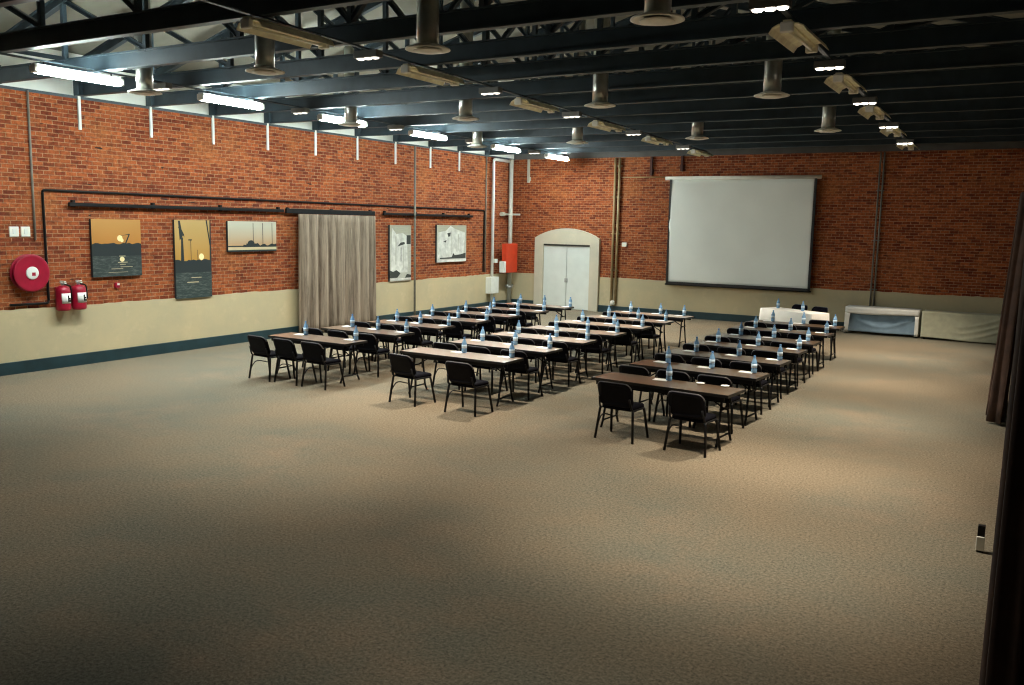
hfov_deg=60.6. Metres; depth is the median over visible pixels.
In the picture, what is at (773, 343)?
chair
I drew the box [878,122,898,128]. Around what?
box
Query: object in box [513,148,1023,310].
wall
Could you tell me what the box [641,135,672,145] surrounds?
fitting
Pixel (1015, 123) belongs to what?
roof truss
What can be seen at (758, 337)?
water bottle
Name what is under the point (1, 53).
channel
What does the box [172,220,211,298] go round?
picture
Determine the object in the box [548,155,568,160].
diffuser
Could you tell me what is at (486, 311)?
water bottle
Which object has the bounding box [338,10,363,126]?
ceiling vent
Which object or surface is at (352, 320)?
water bottle
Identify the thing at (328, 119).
diffuser
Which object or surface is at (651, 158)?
bracket
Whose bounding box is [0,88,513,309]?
wall
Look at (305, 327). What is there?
water bottle
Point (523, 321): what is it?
chair
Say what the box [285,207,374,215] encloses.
rail
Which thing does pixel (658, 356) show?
chair
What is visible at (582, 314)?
water bottle
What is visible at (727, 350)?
chair
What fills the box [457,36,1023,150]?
roof truss
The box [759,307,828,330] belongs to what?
tablecloth
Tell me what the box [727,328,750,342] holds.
chair
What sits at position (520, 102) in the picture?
fitting
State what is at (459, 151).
strap
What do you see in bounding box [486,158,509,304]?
pipe
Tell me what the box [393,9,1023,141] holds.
roof truss
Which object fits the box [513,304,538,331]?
chair
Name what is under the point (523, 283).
trim
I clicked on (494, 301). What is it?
water bottle
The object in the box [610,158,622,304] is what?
pipe
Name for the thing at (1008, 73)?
roof truss
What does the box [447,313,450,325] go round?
water bottle
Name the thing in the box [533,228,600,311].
trim
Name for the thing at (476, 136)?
ceiling vent
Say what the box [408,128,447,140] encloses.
fitting
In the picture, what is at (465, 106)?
ceiling vent
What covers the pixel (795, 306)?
chair
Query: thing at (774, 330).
water bottle
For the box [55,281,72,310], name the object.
fire extinguisher
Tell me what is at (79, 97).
strap
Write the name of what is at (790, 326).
water bottle
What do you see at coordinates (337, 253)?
curtain
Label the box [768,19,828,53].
fitting
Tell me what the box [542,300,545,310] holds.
water bottle
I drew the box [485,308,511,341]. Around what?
chair
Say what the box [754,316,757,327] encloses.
water bottle
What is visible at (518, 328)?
water bottle
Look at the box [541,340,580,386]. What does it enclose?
chair
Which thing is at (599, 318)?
folding table
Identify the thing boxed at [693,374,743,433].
chair
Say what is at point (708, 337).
chair
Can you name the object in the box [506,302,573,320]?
folding table
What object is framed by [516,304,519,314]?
water bottle
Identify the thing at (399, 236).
picture
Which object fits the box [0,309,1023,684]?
floor
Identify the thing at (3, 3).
roof truss
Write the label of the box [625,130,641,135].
box
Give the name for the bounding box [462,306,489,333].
chair
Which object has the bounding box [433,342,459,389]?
chair
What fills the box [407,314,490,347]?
folding table
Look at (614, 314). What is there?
water bottle
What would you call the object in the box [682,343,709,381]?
chair
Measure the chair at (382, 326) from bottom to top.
0.821 m
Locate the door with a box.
[543,244,589,309]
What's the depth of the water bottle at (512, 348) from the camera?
14.23 m
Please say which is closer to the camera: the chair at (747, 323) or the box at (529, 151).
the chair at (747, 323)
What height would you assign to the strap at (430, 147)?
0.620 m
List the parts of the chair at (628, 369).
leg, leg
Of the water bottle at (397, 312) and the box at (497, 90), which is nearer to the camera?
the box at (497, 90)
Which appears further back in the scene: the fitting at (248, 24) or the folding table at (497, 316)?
the folding table at (497, 316)
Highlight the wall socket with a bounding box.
[975,524,985,552]
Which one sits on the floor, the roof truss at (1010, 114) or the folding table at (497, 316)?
the folding table at (497, 316)
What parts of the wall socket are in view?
plate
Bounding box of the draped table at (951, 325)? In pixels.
[920,310,1000,343]
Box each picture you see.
[89,219,141,276]
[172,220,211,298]
[226,221,276,251]
[388,225,410,281]
[435,225,465,262]
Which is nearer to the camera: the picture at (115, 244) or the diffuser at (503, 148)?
the picture at (115, 244)
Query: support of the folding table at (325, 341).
on the floor
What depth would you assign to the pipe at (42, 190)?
18.40 m
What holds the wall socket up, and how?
attached to the wall
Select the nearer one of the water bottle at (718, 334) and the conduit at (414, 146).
the water bottle at (718, 334)
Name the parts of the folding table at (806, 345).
leg, leg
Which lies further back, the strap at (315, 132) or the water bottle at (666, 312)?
the strap at (315, 132)
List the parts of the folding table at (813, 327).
leg, leg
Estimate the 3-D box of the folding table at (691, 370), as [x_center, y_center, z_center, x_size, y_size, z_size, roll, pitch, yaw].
[2.872,0.765,13.621,2.072,0.737,0.612,7,9,35]
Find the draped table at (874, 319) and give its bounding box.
[844,305,921,337]
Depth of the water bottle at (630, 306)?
22.19 m
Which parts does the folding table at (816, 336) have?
leg, leg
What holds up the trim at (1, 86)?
attached to the wall at (114, 150)
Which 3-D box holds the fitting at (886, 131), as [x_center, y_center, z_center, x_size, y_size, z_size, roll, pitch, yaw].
[8.200,-4.548,18.830,0.410,0.150,1.290,6,9,30]
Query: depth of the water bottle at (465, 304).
21.52 m
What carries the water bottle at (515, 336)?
on the folding table at (493, 346)
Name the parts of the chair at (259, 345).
leg, seat, leg, leg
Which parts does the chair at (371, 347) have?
leg, seat, leg, frame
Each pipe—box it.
[9,189,484,306]
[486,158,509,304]
[499,159,519,302]
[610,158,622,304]
[869,152,885,305]
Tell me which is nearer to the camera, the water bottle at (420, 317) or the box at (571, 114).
the box at (571, 114)
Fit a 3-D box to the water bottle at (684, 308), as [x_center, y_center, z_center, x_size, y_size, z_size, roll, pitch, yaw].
[4.223,-0.785,21.475,0.090,0.265,0.090,-4,9,-34]
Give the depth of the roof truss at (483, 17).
11.10 m
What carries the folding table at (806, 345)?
on the floor
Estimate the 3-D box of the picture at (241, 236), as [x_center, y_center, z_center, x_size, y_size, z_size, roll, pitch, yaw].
[-6.096,-2.485,20.556,0.064,0.700,1.490,6,9,30]
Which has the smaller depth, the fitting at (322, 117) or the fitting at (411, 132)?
the fitting at (322, 117)
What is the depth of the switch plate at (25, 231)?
15.92 m
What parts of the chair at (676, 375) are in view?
leg, leg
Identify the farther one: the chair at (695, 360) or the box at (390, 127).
the box at (390, 127)
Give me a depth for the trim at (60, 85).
17.56 m
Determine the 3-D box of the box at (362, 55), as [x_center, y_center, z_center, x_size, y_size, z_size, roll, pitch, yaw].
[-1.882,-3.755,11.453,0.380,0.124,0.140,6,9,30]
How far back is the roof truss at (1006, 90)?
16.88 m
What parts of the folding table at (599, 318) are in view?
leg, leg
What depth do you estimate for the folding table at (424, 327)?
18.47 m
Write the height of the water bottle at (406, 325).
0.265 m
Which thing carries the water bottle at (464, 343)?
on the folding table at (480, 359)
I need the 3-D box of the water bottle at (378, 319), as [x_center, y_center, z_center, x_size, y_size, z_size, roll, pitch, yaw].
[-2.686,-0.393,17.599,0.090,0.265,0.090,-4,9,-35]
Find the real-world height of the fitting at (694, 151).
0.150 m
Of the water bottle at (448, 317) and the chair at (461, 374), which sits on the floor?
the chair at (461, 374)
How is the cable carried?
attached to the wall at (114, 150)
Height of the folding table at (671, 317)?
0.737 m
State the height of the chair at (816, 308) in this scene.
0.821 m
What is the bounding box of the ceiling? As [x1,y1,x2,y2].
[0,0,1023,96]
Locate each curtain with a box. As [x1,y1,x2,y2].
[298,214,375,332]
[979,260,1023,684]
[985,192,1023,424]
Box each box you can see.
[153,82,171,90]
[291,108,309,114]
[353,49,382,60]
[387,125,403,130]
[479,86,502,94]
[499,243,517,272]
[528,150,540,153]
[562,111,581,117]
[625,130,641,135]
[676,145,690,149]
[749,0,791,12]
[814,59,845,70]
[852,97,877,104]
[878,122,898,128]
[896,139,913,144]
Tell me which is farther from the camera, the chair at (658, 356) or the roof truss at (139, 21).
the chair at (658, 356)
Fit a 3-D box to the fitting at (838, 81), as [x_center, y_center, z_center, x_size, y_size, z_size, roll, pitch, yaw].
[4.891,-3.794,12.819,0.410,0.150,1.290,6,9,30]
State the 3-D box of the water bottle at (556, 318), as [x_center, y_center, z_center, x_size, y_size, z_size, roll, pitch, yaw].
[0.942,-0.458,18.600,0.090,0.265,0.090,1,8,-1]
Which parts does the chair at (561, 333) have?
leg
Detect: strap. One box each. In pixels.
[77,96,81,129]
[149,106,152,137]
[211,115,214,143]
[266,123,268,149]
[314,130,316,154]
[356,136,358,159]
[394,142,396,163]
[429,147,431,167]
[458,151,459,170]
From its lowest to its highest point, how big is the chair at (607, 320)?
0.821 m
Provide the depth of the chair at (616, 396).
11.80 m
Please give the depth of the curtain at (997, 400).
13.19 m
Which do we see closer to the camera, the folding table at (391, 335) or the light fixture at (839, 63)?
the light fixture at (839, 63)
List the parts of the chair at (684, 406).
leg, leg, seat, leg, frame, leg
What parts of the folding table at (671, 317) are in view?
leg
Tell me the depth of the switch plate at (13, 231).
15.74 m
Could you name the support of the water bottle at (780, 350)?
on the folding table at (773, 365)
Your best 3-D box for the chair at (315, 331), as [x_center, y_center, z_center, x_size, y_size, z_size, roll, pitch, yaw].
[-3.780,0.091,17.267,0.605,0.821,0.582,5,9,29]
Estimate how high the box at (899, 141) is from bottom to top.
0.124 m
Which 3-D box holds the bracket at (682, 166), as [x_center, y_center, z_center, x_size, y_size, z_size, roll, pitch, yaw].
[5.353,-5.622,27.569,0.140,0.470,0.090,6,9,30]
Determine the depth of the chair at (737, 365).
13.78 m
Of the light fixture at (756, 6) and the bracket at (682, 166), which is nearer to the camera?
the light fixture at (756, 6)
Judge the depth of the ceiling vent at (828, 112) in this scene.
16.96 m
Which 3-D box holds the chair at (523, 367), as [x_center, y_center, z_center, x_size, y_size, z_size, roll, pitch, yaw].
[0.134,0.506,14.784,0.605,0.821,0.582,6,9,30]
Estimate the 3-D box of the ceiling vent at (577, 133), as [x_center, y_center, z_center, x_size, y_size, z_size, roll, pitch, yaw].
[1.563,-6.159,20.449,0.510,2.987,0.510,6,9,30]
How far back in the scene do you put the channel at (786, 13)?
11.20 m
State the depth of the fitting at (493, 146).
24.76 m
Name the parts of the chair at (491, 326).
seat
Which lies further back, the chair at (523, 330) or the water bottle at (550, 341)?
the chair at (523, 330)
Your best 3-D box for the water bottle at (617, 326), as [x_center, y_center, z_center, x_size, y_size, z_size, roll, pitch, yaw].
[2.157,-0.339,17.903,0.090,0.265,0.090,1,8,-5]
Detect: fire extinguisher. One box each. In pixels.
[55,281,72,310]
[71,280,87,309]
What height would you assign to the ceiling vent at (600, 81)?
3.045 m
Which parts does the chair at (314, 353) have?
leg, leg, seat, leg, frame, leg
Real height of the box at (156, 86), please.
0.124 m
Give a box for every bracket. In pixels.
[527,159,530,182]
[650,157,653,175]
[680,156,684,170]
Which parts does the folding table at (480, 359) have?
leg, leg, leg, leg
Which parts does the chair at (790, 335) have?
leg, leg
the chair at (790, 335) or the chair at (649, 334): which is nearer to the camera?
the chair at (790, 335)
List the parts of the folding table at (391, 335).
leg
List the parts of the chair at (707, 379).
seat, leg, leg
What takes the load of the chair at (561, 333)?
on the floor
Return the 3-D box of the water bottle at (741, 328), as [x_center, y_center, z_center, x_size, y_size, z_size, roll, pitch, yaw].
[4.675,-0.285,17.874,0.090,0.265,0.090,-4,10,-35]
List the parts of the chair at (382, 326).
seat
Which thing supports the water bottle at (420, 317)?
on the folding table at (424, 327)
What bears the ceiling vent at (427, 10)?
in the ceiling
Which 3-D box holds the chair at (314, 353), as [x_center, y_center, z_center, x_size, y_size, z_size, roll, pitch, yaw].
[-3.321,0.371,15.277,0.605,0.821,0.582,6,9,33]
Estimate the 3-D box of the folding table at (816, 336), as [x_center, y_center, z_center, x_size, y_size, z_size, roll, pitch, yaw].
[5.753,0.110,18.847,2.072,0.737,0.612,6,9,32]
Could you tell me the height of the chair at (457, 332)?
0.821 m
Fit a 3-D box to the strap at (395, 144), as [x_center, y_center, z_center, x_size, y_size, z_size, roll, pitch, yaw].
[-3.313,-5.387,24.923,0.035,0.620,0.056,6,9,30]
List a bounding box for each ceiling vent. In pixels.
[127,0,161,95]
[245,16,284,75]
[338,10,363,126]
[405,0,450,54]
[452,0,478,120]
[467,64,486,147]
[566,20,587,143]
[584,17,615,108]
[630,0,684,25]
[685,7,708,139]
[754,35,789,98]
[814,29,841,132]
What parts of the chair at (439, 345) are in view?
leg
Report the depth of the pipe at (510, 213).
30.42 m
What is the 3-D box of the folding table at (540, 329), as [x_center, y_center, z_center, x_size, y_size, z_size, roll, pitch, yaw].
[1.288,0.108,18.215,2.072,0.737,0.612,6,9,30]
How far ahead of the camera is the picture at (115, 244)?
17.47 m
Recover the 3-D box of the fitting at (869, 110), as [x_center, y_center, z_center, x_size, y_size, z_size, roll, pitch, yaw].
[6.569,-4.176,15.868,0.410,0.150,1.290,6,9,30]
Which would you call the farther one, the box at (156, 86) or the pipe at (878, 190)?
the pipe at (878, 190)
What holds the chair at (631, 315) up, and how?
on the floor
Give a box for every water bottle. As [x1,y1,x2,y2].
[303,321,307,334]
[350,314,354,326]
[354,326,357,339]
[376,316,379,329]
[395,309,398,320]
[404,319,408,332]
[418,311,422,323]
[431,304,433,315]
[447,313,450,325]
[456,306,459,317]
[462,337,466,352]
[464,300,467,310]
[480,327,484,340]
[485,308,488,319]
[488,302,491,312]
[492,297,495,306]
[509,341,514,357]
[513,330,517,344]
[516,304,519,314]
[516,320,520,333]
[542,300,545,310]
[547,333,552,348]
[554,315,557,326]
[554,323,558,336]
[581,310,584,320]
[585,326,589,339]
[586,317,589,329]
[607,305,610,316]
[612,312,615,323]
[615,319,619,332]
[629,301,632,311]
[636,307,639,318]
[640,314,644,326]
[664,309,667,320]
[666,346,670,362]
[666,362,671,380]
[682,305,685,315]
[694,337,698,351]
[709,351,714,367]
[716,328,720,341]
[736,340,741,355]
[739,322,743,334]
[751,355,756,372]
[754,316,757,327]
[756,331,760,345]
[771,310,774,321]
[772,325,776,337]
[777,344,782,359]
[788,318,792,330]
[797,335,801,349]
[802,312,805,323]
[806,327,810,340]
[824,321,828,332]
[833,314,836,325]
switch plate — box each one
[9,226,18,236]
[20,227,29,236]
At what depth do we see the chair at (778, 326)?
19.33 m
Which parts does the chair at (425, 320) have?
seat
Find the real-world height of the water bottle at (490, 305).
0.265 m
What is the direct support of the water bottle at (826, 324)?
on the folding table at (816, 336)
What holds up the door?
in the wall at (948, 217)
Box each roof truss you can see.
[0,0,38,7]
[0,0,387,52]
[0,0,748,83]
[73,0,1023,96]
[146,0,1023,106]
[209,0,1023,115]
[264,0,1023,123]
[312,0,1023,130]
[355,2,1023,136]
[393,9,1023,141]
[428,16,1023,146]
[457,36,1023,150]
[485,41,1023,154]
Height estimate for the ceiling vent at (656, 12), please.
2.180 m
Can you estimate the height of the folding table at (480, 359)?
0.737 m
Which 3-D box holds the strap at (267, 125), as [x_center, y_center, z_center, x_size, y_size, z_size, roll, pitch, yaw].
[-5.782,-4.867,20.746,0.035,0.620,0.056,6,9,30]
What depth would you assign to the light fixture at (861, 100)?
14.59 m
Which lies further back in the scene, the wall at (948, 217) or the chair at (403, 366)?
the wall at (948, 217)
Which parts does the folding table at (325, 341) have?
leg, leg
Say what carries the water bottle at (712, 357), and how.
on the folding table at (691, 370)
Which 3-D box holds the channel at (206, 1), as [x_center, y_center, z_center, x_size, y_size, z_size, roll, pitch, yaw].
[0.392,-4.369,15.756,0.060,0.020,23.628,5,9,27]
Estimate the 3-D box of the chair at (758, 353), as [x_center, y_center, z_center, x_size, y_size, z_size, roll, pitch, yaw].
[4.482,0.520,15.313,0.605,0.821,0.582,6,9,31]
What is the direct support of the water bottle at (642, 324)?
on the folding table at (573, 324)
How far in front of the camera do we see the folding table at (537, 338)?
16.71 m
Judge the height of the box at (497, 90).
0.124 m
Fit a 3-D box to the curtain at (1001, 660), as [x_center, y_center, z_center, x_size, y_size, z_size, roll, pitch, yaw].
[4.453,0.194,7.631,0.162,3.470,9.805,6,9,30]
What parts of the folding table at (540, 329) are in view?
leg, leg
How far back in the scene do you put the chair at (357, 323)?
18.19 m
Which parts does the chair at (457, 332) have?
seat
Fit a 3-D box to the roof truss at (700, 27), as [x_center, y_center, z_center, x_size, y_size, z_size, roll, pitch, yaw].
[-1.205,-5.468,12.358,16.200,3.013,0.180,6,9,30]
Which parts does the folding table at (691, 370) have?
leg, leg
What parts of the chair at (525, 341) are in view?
leg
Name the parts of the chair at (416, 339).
seat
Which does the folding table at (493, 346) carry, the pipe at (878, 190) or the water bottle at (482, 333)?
the water bottle at (482, 333)
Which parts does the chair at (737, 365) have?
seat, leg, leg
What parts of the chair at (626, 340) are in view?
seat, leg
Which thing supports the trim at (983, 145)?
on the wall at (948, 217)
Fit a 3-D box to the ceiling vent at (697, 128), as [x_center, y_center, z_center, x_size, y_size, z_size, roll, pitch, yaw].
[4.056,-5.961,18.860,0.510,3.120,0.510,6,9,30]
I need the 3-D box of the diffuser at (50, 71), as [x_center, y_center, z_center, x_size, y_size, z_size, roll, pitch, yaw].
[-6.572,-4.022,13.303,0.170,0.076,1.340,6,9,30]
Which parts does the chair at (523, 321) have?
seat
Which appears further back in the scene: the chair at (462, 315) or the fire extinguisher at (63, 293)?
the chair at (462, 315)
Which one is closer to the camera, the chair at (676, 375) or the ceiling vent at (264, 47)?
the ceiling vent at (264, 47)
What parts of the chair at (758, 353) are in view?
seat, leg, leg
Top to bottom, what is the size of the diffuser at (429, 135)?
0.076 m
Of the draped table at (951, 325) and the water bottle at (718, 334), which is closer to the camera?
the water bottle at (718, 334)
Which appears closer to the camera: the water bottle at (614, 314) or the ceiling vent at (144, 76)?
the ceiling vent at (144, 76)
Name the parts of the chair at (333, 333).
seat, leg, leg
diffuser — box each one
[36,67,121,85]
[200,96,262,109]
[320,117,366,126]
[411,132,446,140]
[495,146,519,152]
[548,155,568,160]
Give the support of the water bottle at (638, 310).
on the folding table at (599, 318)
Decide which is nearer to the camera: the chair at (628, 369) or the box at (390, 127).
the chair at (628, 369)
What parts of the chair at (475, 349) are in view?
seat, leg, leg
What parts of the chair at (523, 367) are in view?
leg, seat, leg, frame, leg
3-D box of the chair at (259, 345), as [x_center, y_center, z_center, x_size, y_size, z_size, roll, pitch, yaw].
[-4.447,0.256,15.959,0.605,0.821,0.582,7,10,36]
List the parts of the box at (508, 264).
door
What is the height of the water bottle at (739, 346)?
0.265 m
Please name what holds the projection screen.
attached to the wall at (948, 217)
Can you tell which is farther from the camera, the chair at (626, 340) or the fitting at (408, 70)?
the chair at (626, 340)
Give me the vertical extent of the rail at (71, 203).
0.130 m
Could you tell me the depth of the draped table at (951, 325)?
23.28 m
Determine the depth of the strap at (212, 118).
19.34 m
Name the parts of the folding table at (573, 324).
leg, leg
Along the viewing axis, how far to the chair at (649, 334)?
19.41 m
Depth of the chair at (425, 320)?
19.16 m
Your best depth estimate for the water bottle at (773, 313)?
20.57 m
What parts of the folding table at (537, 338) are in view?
leg, leg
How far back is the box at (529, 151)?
26.34 m
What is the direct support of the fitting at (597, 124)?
attached to the channel at (206, 1)
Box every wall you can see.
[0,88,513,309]
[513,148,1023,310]
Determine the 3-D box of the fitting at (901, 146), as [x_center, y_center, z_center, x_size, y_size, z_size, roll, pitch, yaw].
[9.927,-4.941,21.966,0.410,0.150,1.290,6,9,30]
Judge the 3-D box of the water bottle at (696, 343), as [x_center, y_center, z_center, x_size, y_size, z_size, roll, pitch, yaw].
[3.235,0.029,15.358,0.090,0.265,0.090,-4,9,-31]
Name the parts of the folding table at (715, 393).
leg, leg, leg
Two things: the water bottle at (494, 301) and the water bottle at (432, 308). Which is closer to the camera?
the water bottle at (432, 308)
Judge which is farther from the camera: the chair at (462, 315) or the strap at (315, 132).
the strap at (315, 132)
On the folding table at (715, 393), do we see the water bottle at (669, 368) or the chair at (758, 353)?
the water bottle at (669, 368)
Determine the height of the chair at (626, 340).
0.821 m
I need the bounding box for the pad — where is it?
[652,378,666,380]
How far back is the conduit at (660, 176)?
28.21 m
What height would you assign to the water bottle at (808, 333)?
0.265 m
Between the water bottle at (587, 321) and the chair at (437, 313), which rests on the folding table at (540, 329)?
the water bottle at (587, 321)
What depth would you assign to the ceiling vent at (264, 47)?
11.37 m
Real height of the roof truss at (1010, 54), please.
3.013 m
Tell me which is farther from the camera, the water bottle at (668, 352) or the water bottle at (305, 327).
the water bottle at (305, 327)
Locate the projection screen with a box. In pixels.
[665,175,821,292]
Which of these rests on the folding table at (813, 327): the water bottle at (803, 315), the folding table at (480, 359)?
the water bottle at (803, 315)
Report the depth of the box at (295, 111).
17.45 m
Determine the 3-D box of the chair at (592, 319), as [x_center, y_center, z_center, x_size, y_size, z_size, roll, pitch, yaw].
[1.822,-0.213,20.313,0.605,0.821,0.582,6,9,30]
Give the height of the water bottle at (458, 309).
0.265 m
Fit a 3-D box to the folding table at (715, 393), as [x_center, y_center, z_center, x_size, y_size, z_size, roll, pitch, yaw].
[2.152,0.928,12.315,2.072,0.737,0.612,7,10,36]
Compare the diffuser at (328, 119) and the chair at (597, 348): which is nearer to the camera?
the chair at (597, 348)
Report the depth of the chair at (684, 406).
11.20 m
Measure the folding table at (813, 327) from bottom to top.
0.737 m
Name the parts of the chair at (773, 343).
leg, leg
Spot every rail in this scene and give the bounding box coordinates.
[68,200,283,212]
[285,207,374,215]
[383,211,472,217]
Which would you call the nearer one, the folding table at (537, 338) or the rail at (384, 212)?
the folding table at (537, 338)
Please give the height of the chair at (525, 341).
0.821 m
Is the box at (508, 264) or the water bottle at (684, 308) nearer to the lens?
the water bottle at (684, 308)
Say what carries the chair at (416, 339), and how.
on the floor
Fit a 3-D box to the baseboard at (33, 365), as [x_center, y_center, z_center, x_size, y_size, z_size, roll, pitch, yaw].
[-7.447,0.127,18.654,0.040,0.225,29.470,6,9,30]
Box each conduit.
[26,90,36,239]
[414,146,415,314]
[621,176,667,177]
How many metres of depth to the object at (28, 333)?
18.93 m
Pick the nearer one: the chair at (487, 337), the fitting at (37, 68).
the fitting at (37, 68)
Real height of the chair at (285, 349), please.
0.821 m
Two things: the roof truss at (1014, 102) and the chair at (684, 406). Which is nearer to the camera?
the chair at (684, 406)
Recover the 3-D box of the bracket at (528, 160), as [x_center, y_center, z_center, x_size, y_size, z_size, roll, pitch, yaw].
[0.581,-5.934,30.351,0.140,0.790,0.090,6,9,30]
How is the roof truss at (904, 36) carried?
attached to the wall
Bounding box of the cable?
[484,156,486,271]
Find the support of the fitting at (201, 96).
attached to the channel at (1, 53)
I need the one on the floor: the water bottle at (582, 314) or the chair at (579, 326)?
the chair at (579, 326)
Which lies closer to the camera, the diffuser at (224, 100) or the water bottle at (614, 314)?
the diffuser at (224, 100)
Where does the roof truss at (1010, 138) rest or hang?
attached to the wall
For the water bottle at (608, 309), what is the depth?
20.95 m
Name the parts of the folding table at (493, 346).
leg, leg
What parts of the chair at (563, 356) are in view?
leg, seat, leg, leg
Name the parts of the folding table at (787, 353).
leg, leg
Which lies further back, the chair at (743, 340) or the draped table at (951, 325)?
the draped table at (951, 325)
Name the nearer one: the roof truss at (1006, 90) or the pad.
the pad
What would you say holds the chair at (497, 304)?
on the floor
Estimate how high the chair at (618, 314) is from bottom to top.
0.821 m
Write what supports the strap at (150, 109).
attached to the wall at (114, 150)
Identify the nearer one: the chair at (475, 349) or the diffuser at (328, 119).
the chair at (475, 349)
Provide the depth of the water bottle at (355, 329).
15.94 m
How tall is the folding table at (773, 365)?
0.737 m
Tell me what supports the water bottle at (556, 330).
on the folding table at (537, 338)
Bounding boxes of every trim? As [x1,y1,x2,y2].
[0,48,513,158]
[0,85,514,160]
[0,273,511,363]
[512,273,533,299]
[514,59,1023,159]
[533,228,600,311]
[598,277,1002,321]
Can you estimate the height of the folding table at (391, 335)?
0.737 m
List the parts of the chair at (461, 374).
leg, leg, seat, leg, frame, leg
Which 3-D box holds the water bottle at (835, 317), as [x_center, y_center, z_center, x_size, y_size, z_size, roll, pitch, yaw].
[7.325,-0.505,19.872,0.090,0.265,0.090,2,8,8]
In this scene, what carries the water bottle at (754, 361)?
on the folding table at (691, 370)
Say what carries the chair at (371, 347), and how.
on the floor
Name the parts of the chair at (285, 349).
leg, seat, leg, leg, leg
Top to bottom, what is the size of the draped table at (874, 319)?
0.760 m
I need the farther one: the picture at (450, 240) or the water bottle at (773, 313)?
the picture at (450, 240)
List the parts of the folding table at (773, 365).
leg, leg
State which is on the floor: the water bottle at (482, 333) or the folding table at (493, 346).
the folding table at (493, 346)
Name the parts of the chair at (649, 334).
seat, leg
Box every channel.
[0,52,568,155]
[199,0,709,152]
[779,10,914,147]
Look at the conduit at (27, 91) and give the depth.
15.90 m
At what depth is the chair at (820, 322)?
20.33 m
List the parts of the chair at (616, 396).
leg, leg, seat, leg, frame, leg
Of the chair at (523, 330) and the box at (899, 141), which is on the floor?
the chair at (523, 330)
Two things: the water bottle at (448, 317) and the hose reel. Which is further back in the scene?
the water bottle at (448, 317)
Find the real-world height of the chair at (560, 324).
0.821 m
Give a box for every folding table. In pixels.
[268,332,366,382]
[321,325,414,371]
[367,319,454,362]
[400,347,523,406]
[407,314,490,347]
[443,310,521,341]
[447,338,562,392]
[476,306,548,334]
[488,331,596,380]
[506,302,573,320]
[525,325,626,370]
[558,320,651,361]
[585,315,673,352]
[591,372,745,447]
[611,310,693,346]
[629,359,769,425]
[661,348,790,406]
[689,340,807,390]
[711,333,820,380]
[731,326,833,366]
[751,320,844,360]
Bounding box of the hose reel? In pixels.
[10,254,49,291]
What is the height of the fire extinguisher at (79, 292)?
0.560 m
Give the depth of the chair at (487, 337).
16.44 m
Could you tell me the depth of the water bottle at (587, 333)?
16.63 m
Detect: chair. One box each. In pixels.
[247,335,290,381]
[273,338,316,385]
[301,341,345,389]
[302,327,339,369]
[327,330,366,373]
[351,321,386,360]
[353,333,393,377]
[374,324,408,361]
[388,353,435,406]
[393,316,425,348]
[400,326,435,366]
[416,318,447,347]
[429,311,459,341]
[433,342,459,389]
[441,320,472,342]
[444,361,493,416]
[452,313,478,337]
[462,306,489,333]
[464,345,507,394]
[475,314,505,341]
[476,334,515,377]
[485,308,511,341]
[491,303,510,332]
[500,349,542,399]
[507,310,532,331]
[508,337,548,382]
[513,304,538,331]
[515,328,542,367]
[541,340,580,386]
[546,330,580,371]
[548,321,576,337]
[575,316,605,350]
[575,324,607,362]
[575,333,612,373]
[594,381,648,443]
[602,311,622,345]
[603,318,634,355]
[605,326,639,363]
[618,365,664,420]
[627,313,656,348]
[630,320,662,357]
[652,353,691,399]
[653,369,690,426]
[663,391,720,457]
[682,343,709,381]
[691,357,730,408]
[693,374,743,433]
[704,335,729,352]
[717,347,753,393]
[725,361,770,414]
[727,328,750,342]
[737,338,770,378]
[744,321,766,335]
[751,350,788,398]
[756,330,786,367]
[767,341,805,386]
[773,323,802,358]
[784,333,818,373]
[792,304,807,309]
[809,319,833,349]
[811,306,827,312]
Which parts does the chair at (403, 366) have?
leg, leg, seat, leg, frame, leg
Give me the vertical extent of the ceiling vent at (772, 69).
2.249 m
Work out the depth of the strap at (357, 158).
23.49 m
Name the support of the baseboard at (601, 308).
attached to the wall at (948, 217)
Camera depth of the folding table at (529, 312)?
22.09 m
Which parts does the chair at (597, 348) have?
seat, leg, leg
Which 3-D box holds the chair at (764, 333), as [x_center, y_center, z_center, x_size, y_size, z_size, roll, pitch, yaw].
[5.381,0.137,18.253,0.605,0.821,0.582,6,9,31]
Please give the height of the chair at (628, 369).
0.821 m
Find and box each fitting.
[29,62,123,86]
[197,91,264,109]
[236,16,334,49]
[317,112,367,126]
[396,63,464,85]
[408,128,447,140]
[491,144,520,152]
[510,96,559,112]
[544,152,568,160]
[588,119,625,131]
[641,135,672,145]
[687,148,712,156]
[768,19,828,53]
[824,72,866,93]
[858,104,890,119]
[879,127,906,136]
[896,144,918,149]
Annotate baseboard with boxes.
[0,299,511,375]
[512,299,920,333]
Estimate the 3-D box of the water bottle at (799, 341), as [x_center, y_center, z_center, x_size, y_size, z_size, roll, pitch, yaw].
[5.207,-0.003,15.873,0.090,0.265,0.090,-5,10,-39]
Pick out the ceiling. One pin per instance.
(99, 8)
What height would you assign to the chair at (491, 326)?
0.821 m
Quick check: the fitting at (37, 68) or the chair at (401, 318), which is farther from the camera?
the chair at (401, 318)
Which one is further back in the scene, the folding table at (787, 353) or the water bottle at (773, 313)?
the water bottle at (773, 313)
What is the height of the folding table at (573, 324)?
0.737 m
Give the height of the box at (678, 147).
0.124 m
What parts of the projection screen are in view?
casing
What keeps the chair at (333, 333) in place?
on the floor
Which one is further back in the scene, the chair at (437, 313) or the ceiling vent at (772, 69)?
the chair at (437, 313)
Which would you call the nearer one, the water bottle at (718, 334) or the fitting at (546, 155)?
the water bottle at (718, 334)

